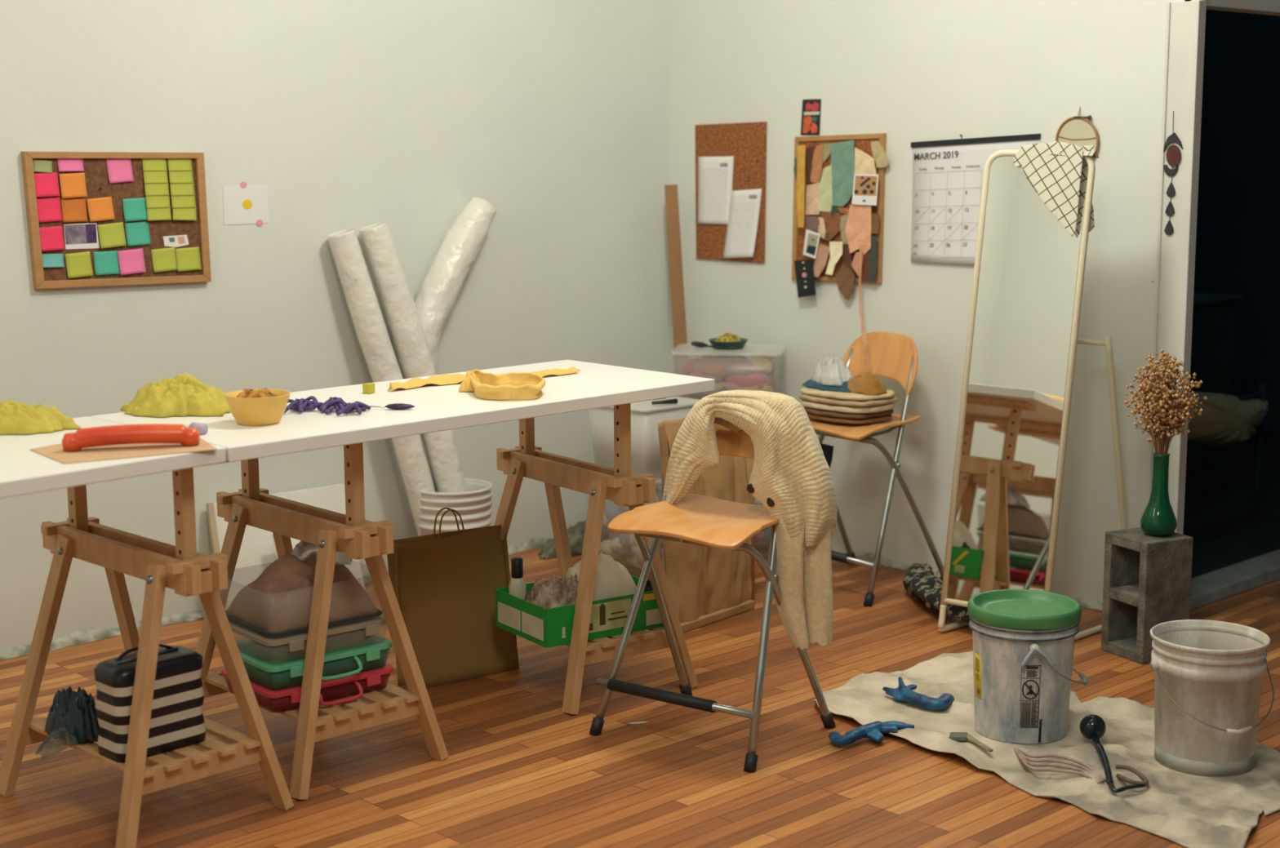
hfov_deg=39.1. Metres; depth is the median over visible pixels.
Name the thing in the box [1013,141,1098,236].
checked cloth
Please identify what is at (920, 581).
bundle
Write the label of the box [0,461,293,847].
trestle
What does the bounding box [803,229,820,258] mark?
instant photo
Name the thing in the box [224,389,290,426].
bowl
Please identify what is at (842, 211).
swatch
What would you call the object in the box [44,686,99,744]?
plastic bag
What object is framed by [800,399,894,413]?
folded cloth
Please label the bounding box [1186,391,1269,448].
pillow
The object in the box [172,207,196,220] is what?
sticky note
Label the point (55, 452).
card
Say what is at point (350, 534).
trestle
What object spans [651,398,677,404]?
marker
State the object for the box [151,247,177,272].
sticky note
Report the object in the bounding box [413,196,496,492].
roll
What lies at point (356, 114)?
wall
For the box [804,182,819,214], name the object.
swatch
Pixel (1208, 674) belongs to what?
pail
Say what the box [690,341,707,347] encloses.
bowl
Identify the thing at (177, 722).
striped bag
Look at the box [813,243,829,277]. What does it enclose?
swatch
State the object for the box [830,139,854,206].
swatch
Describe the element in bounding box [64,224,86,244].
picture
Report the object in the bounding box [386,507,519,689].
paper bag
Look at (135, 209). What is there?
sticky note
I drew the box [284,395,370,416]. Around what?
yarn
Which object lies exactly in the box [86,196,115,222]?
sticky note
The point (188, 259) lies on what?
sticky note
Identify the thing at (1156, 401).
dried flowers
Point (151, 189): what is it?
sticky note
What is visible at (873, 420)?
folded cloth
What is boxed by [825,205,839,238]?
swatch
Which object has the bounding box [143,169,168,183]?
sticky note
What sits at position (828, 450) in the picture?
strap
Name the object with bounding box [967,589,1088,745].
pail
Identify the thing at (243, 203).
paper sheet
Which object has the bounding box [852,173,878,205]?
instant photo
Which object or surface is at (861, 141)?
corkboard
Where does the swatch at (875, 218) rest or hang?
attached to the corkboard at (861, 141)
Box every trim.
[1146,0,1206,534]
[1185,0,1279,13]
[1190,549,1279,610]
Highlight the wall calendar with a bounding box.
[911,133,1040,265]
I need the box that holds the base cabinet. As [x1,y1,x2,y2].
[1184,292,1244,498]
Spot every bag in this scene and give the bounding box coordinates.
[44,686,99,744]
[93,644,206,763]
[225,553,382,635]
[291,540,352,565]
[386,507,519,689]
[524,573,578,608]
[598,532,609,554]
[599,483,663,569]
[811,354,853,386]
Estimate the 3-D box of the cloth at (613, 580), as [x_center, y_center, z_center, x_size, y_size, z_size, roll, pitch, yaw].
[-0.124,0.496,5.624,0.275,0.203,0.283,2,9,11]
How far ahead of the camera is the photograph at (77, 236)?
5.95 m
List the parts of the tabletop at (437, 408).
cloth strip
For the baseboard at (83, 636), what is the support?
attached to the wall at (356, 114)
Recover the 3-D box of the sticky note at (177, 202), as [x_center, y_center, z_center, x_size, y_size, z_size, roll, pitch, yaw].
[-1.564,-0.765,6.186,0.090,0.048,0.006,-9,12,-43]
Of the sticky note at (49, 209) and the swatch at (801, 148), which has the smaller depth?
the sticky note at (49, 209)
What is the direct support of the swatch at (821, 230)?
attached to the corkboard at (861, 141)
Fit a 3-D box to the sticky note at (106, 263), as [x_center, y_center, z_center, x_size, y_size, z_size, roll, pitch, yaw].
[-1.778,-0.537,6.020,0.087,0.078,0.008,-9,12,-43]
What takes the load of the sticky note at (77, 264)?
attached to the corkboard at (95, 164)
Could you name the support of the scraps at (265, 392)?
in the bowl at (246, 411)
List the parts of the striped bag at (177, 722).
handle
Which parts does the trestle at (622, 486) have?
leg, post, leg, rail, leg, rail, post, shelf rail, leg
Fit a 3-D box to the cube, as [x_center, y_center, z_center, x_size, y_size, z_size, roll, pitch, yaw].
[-0.773,-0.102,5.143,0.026,0.028,0.026,4,10,26]
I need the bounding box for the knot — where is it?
[458,371,480,391]
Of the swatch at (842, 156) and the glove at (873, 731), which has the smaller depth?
the glove at (873, 731)
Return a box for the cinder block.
[1101,527,1193,664]
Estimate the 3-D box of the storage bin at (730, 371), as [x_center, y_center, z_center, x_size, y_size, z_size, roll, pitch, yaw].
[0.360,-0.172,7.311,0.442,0.270,0.322,1,9,8]
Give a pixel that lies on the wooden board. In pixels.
(707, 584)
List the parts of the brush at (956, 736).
handle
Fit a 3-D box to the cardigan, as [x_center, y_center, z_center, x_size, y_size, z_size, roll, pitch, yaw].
[0.313,0.252,5.096,0.560,0.700,0.191,6,11,36]
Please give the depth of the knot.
5.16 m
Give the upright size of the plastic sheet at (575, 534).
0.125 m
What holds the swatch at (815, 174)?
attached to the corkboard at (861, 141)
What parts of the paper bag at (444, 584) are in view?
handle, handle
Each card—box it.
[29,437,217,464]
[794,258,815,297]
[800,98,821,135]
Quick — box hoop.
[1055,106,1098,151]
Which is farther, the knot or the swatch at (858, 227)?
the swatch at (858, 227)
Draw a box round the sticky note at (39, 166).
[32,159,52,173]
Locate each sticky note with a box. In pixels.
[32,159,52,173]
[34,172,60,197]
[36,197,62,222]
[39,226,65,251]
[41,253,64,267]
[57,158,84,171]
[59,172,87,198]
[61,198,87,222]
[65,251,93,278]
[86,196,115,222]
[93,250,119,275]
[97,222,126,248]
[106,158,133,183]
[117,248,146,275]
[122,197,147,221]
[124,221,151,246]
[142,158,166,171]
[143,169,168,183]
[144,182,168,195]
[145,195,170,208]
[146,207,171,220]
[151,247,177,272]
[167,158,192,171]
[168,170,193,183]
[169,182,194,195]
[171,193,195,208]
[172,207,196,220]
[175,246,201,271]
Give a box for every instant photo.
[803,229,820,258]
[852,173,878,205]
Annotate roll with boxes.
[327,228,435,536]
[359,221,466,493]
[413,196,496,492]
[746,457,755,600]
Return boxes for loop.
[1115,764,1148,785]
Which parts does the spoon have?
handle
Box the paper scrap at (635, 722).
[628,721,648,724]
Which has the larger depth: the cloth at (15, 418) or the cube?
the cube
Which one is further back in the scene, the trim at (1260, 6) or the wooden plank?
the wooden plank
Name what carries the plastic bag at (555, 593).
in the carton
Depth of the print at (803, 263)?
7.26 m
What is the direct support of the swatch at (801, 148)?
attached to the corkboard at (861, 141)
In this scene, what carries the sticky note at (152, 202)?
attached to the corkboard at (95, 164)
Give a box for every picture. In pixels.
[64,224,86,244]
[85,223,97,243]
[805,232,817,255]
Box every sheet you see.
[222,181,269,226]
[537,520,610,559]
[697,155,733,224]
[723,188,761,257]
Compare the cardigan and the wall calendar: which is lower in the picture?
the cardigan
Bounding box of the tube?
[62,423,199,451]
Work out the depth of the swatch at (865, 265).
7.04 m
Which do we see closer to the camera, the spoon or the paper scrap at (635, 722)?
the paper scrap at (635, 722)
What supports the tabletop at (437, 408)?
on the trestle at (622, 486)
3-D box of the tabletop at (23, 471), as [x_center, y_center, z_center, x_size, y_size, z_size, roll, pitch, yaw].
[-1.781,0.137,3.873,0.727,0.036,1.744,8,12,43]
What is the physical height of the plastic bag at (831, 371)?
0.107 m
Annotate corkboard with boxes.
[21,151,211,288]
[694,121,766,263]
[791,133,886,283]
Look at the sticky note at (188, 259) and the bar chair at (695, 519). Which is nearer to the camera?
the bar chair at (695, 519)
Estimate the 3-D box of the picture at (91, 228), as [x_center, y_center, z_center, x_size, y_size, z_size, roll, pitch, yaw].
[-1.816,-0.630,5.972,0.037,0.063,0.001,-9,12,-43]
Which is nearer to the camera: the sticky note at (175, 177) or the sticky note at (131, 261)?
the sticky note at (131, 261)
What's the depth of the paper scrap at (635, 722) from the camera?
5.24 m
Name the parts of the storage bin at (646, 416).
lid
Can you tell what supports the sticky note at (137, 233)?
attached to the corkboard at (95, 164)
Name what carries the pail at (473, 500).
in the pail at (427, 528)
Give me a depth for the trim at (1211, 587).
6.75 m
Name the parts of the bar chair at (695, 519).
leg, leg, seat, backrest, leg, leg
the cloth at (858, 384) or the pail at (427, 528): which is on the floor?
the pail at (427, 528)
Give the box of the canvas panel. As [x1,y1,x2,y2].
[205,484,365,610]
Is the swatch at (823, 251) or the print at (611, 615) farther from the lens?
the swatch at (823, 251)
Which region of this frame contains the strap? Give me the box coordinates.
[820,443,833,468]
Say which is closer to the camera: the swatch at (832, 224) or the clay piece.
the clay piece
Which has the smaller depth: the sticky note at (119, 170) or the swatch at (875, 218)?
the sticky note at (119, 170)
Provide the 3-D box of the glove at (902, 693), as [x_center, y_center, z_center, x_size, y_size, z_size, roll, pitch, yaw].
[0.829,0.803,5.394,0.112,0.056,0.231,-9,12,-43]
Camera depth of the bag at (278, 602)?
4.84 m
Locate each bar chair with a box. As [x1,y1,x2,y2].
[589,423,835,772]
[764,331,943,606]
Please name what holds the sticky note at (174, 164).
attached to the corkboard at (95, 164)
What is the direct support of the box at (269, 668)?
on the box at (355, 686)
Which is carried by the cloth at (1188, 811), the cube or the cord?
the cord
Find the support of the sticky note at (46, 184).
attached to the corkboard at (95, 164)
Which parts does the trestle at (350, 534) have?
shelf rail, leg, post, leg, rail, leg, rail, post, shelf rail, leg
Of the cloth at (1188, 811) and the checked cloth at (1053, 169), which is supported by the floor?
the cloth at (1188, 811)
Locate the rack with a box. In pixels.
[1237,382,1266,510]
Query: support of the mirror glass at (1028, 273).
attached to the mirror at (1022, 340)
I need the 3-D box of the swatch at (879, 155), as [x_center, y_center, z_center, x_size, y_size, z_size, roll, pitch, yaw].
[0.922,-1.038,6.939,0.004,0.103,0.091,-8,12,-42]
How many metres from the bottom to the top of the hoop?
0.212 m
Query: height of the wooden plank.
1.490 m
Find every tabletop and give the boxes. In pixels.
[0,416,226,498]
[90,360,715,462]
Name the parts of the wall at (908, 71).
cord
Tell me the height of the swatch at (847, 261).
0.126 m
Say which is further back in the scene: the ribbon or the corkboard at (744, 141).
the corkboard at (744, 141)
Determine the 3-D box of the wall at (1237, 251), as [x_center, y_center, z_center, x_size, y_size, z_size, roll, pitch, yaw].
[2.489,-1.066,8.459,4.218,2.800,2.445,-9,12,-43]
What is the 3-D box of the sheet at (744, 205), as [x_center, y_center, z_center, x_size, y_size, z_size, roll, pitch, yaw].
[0.425,-0.833,7.507,0.015,0.293,0.204,-9,12,-43]
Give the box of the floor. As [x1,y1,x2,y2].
[0,428,1279,847]
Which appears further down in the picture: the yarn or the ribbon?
the yarn
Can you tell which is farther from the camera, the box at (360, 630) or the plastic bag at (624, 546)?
the plastic bag at (624, 546)
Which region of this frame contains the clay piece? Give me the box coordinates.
[120,372,231,417]
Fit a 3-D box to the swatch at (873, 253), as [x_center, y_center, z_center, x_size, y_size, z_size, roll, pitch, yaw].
[0.904,-0.643,7.011,0.004,0.181,0.041,-9,12,-43]
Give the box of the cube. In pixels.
[362,382,374,394]
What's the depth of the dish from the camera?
7.22 m
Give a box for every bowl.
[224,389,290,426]
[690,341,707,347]
[1079,714,1106,740]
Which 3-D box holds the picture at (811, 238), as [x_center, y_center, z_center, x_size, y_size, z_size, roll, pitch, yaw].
[0.687,-0.718,7.208,0.001,0.090,0.066,-9,12,-43]
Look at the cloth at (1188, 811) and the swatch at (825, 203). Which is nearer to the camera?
the cloth at (1188, 811)
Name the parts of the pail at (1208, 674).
handle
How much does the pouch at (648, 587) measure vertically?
0.092 m
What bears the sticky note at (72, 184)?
attached to the corkboard at (95, 164)
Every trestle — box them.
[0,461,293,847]
[195,442,448,799]
[493,398,697,715]
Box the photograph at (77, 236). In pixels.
[63,222,99,248]
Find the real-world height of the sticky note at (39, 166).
0.046 m
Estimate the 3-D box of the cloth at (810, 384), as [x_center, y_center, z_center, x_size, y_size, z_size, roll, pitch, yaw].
[0.729,-0.154,6.731,0.118,0.047,0.308,-9,12,-43]
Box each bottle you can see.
[508,556,526,599]
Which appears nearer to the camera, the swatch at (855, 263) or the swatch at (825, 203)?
the swatch at (855, 263)
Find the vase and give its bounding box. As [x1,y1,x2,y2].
[1139,452,1177,536]
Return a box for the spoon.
[690,341,720,348]
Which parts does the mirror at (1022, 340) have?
leg, rail, clothe rail, leg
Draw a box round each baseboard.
[0,536,549,660]
[768,539,1102,611]
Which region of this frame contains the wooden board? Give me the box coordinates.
[657,417,754,633]
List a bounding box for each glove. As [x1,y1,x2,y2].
[828,720,914,746]
[882,676,954,710]
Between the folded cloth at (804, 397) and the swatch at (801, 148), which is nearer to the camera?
the folded cloth at (804, 397)
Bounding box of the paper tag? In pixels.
[163,235,189,247]
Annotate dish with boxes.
[708,337,748,350]
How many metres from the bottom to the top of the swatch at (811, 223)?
0.067 m
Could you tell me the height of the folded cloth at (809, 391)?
0.018 m
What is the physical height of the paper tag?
0.041 m
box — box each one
[221,663,393,713]
[227,613,386,653]
[235,635,392,690]
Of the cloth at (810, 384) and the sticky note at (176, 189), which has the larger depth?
the cloth at (810, 384)
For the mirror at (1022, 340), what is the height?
1.640 m
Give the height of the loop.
0.016 m
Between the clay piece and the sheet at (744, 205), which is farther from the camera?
the sheet at (744, 205)
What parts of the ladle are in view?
handle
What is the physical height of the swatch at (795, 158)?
0.105 m
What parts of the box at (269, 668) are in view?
handle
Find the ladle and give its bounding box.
[1079,714,1145,792]
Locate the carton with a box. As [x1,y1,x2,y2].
[495,575,663,648]
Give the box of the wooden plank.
[664,184,688,397]
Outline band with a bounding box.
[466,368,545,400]
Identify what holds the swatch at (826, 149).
attached to the corkboard at (861, 141)
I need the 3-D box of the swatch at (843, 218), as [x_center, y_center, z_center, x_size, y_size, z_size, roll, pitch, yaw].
[0.811,-0.769,7.102,0.004,0.122,0.061,-9,12,-43]
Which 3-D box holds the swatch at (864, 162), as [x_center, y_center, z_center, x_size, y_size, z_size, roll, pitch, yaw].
[0.874,-1.019,6.994,0.005,0.107,0.108,-9,12,-43]
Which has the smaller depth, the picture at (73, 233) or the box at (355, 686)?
the box at (355, 686)
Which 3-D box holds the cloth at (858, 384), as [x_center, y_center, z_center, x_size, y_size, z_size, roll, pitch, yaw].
[0.829,-0.157,6.650,0.159,0.077,0.090,6,11,34]
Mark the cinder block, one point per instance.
(1147, 578)
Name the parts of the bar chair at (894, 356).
leg, leg, seat, backrest, leg, leg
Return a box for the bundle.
[902,563,969,623]
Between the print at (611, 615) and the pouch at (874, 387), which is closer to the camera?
the print at (611, 615)
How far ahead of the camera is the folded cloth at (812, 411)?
6.62 m
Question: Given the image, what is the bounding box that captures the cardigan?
[662,390,837,650]
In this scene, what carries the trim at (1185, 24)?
attached to the wall at (908, 71)
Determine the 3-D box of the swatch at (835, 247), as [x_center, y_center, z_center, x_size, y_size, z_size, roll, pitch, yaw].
[0.768,-0.657,7.146,0.004,0.134,0.086,-9,12,-43]
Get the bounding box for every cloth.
[0,400,80,435]
[565,552,636,600]
[798,393,897,406]
[800,386,894,400]
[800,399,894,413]
[801,379,851,392]
[804,406,893,418]
[806,412,892,423]
[813,651,1279,847]
[847,371,886,393]
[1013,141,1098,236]
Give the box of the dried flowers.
[1123,348,1207,454]
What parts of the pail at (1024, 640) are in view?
lid, handle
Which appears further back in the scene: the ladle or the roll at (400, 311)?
the roll at (400, 311)
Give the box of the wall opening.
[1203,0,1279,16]
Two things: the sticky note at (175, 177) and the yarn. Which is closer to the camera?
the yarn
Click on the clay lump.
(202, 428)
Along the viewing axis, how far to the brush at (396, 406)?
4.82 m
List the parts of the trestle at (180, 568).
leg, shelf rail, post, rail, leg, leg, rail, post, shelf rail, leg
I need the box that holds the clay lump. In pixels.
[183,422,208,435]
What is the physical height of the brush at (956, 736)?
0.018 m
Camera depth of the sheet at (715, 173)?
7.61 m
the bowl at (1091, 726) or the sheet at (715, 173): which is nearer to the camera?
the bowl at (1091, 726)
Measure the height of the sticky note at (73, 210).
0.076 m
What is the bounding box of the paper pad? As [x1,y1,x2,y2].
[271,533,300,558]
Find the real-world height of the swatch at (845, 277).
0.147 m
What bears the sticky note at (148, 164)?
attached to the corkboard at (95, 164)
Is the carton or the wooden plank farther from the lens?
the wooden plank
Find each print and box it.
[497,601,543,640]
[561,592,662,638]
[801,261,806,288]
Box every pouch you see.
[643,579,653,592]
[862,379,884,395]
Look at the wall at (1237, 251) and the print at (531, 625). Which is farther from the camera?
the wall at (1237, 251)
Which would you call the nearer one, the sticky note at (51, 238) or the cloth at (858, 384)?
the sticky note at (51, 238)
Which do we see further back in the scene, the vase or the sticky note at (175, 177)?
the sticky note at (175, 177)
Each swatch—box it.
[793,156,796,180]
[796,144,805,227]
[804,145,816,192]
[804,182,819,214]
[804,215,819,232]
[810,143,822,182]
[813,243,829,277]
[815,164,832,212]
[817,217,825,239]
[819,211,840,241]
[822,142,831,163]
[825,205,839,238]
[826,241,842,275]
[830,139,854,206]
[835,263,855,300]
[837,207,848,214]
[840,214,848,244]
[842,244,854,274]
[844,204,871,254]
[851,252,863,277]
[854,146,875,173]
[861,252,869,279]
[868,235,877,282]
[870,140,888,167]
[871,213,879,234]
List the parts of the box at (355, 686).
handle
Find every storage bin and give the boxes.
[587,396,699,478]
[683,352,775,399]
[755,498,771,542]
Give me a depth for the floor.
4.92 m
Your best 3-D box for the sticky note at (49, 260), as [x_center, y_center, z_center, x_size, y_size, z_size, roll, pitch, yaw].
[-1.918,-0.533,5.885,0.085,0.047,0.008,-9,12,-43]
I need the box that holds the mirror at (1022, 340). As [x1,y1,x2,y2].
[937,149,1127,640]
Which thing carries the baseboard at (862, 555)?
attached to the wall at (908, 71)
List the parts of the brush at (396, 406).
handle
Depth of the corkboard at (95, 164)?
6.03 m
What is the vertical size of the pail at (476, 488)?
0.311 m
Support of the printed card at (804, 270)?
attached to the corkboard at (861, 141)
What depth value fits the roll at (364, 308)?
6.65 m
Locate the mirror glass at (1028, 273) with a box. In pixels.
[946,156,1088,601]
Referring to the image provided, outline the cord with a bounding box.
[1008,742,1106,783]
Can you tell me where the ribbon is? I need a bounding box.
[858,242,869,372]
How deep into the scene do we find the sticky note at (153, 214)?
6.12 m
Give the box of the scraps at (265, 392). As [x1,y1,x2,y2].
[236,387,276,397]
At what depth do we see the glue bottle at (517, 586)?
5.53 m
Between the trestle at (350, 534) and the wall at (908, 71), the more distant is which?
the wall at (908, 71)
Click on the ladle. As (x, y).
(1092, 727)
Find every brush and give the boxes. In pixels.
[369,403,414,409]
[948,732,993,752]
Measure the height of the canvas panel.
0.421 m
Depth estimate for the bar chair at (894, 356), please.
6.70 m
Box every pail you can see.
[414,498,492,536]
[420,478,492,515]
[420,490,492,523]
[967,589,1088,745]
[1150,619,1274,777]
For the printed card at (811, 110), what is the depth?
7.20 m
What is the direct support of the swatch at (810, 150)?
attached to the corkboard at (861, 141)
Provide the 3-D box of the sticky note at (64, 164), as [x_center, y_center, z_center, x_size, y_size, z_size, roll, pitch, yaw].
[-1.859,-0.847,5.894,0.087,0.044,0.008,-9,12,-43]
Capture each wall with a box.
[0,0,670,650]
[669,0,1203,602]
[1193,8,1279,431]

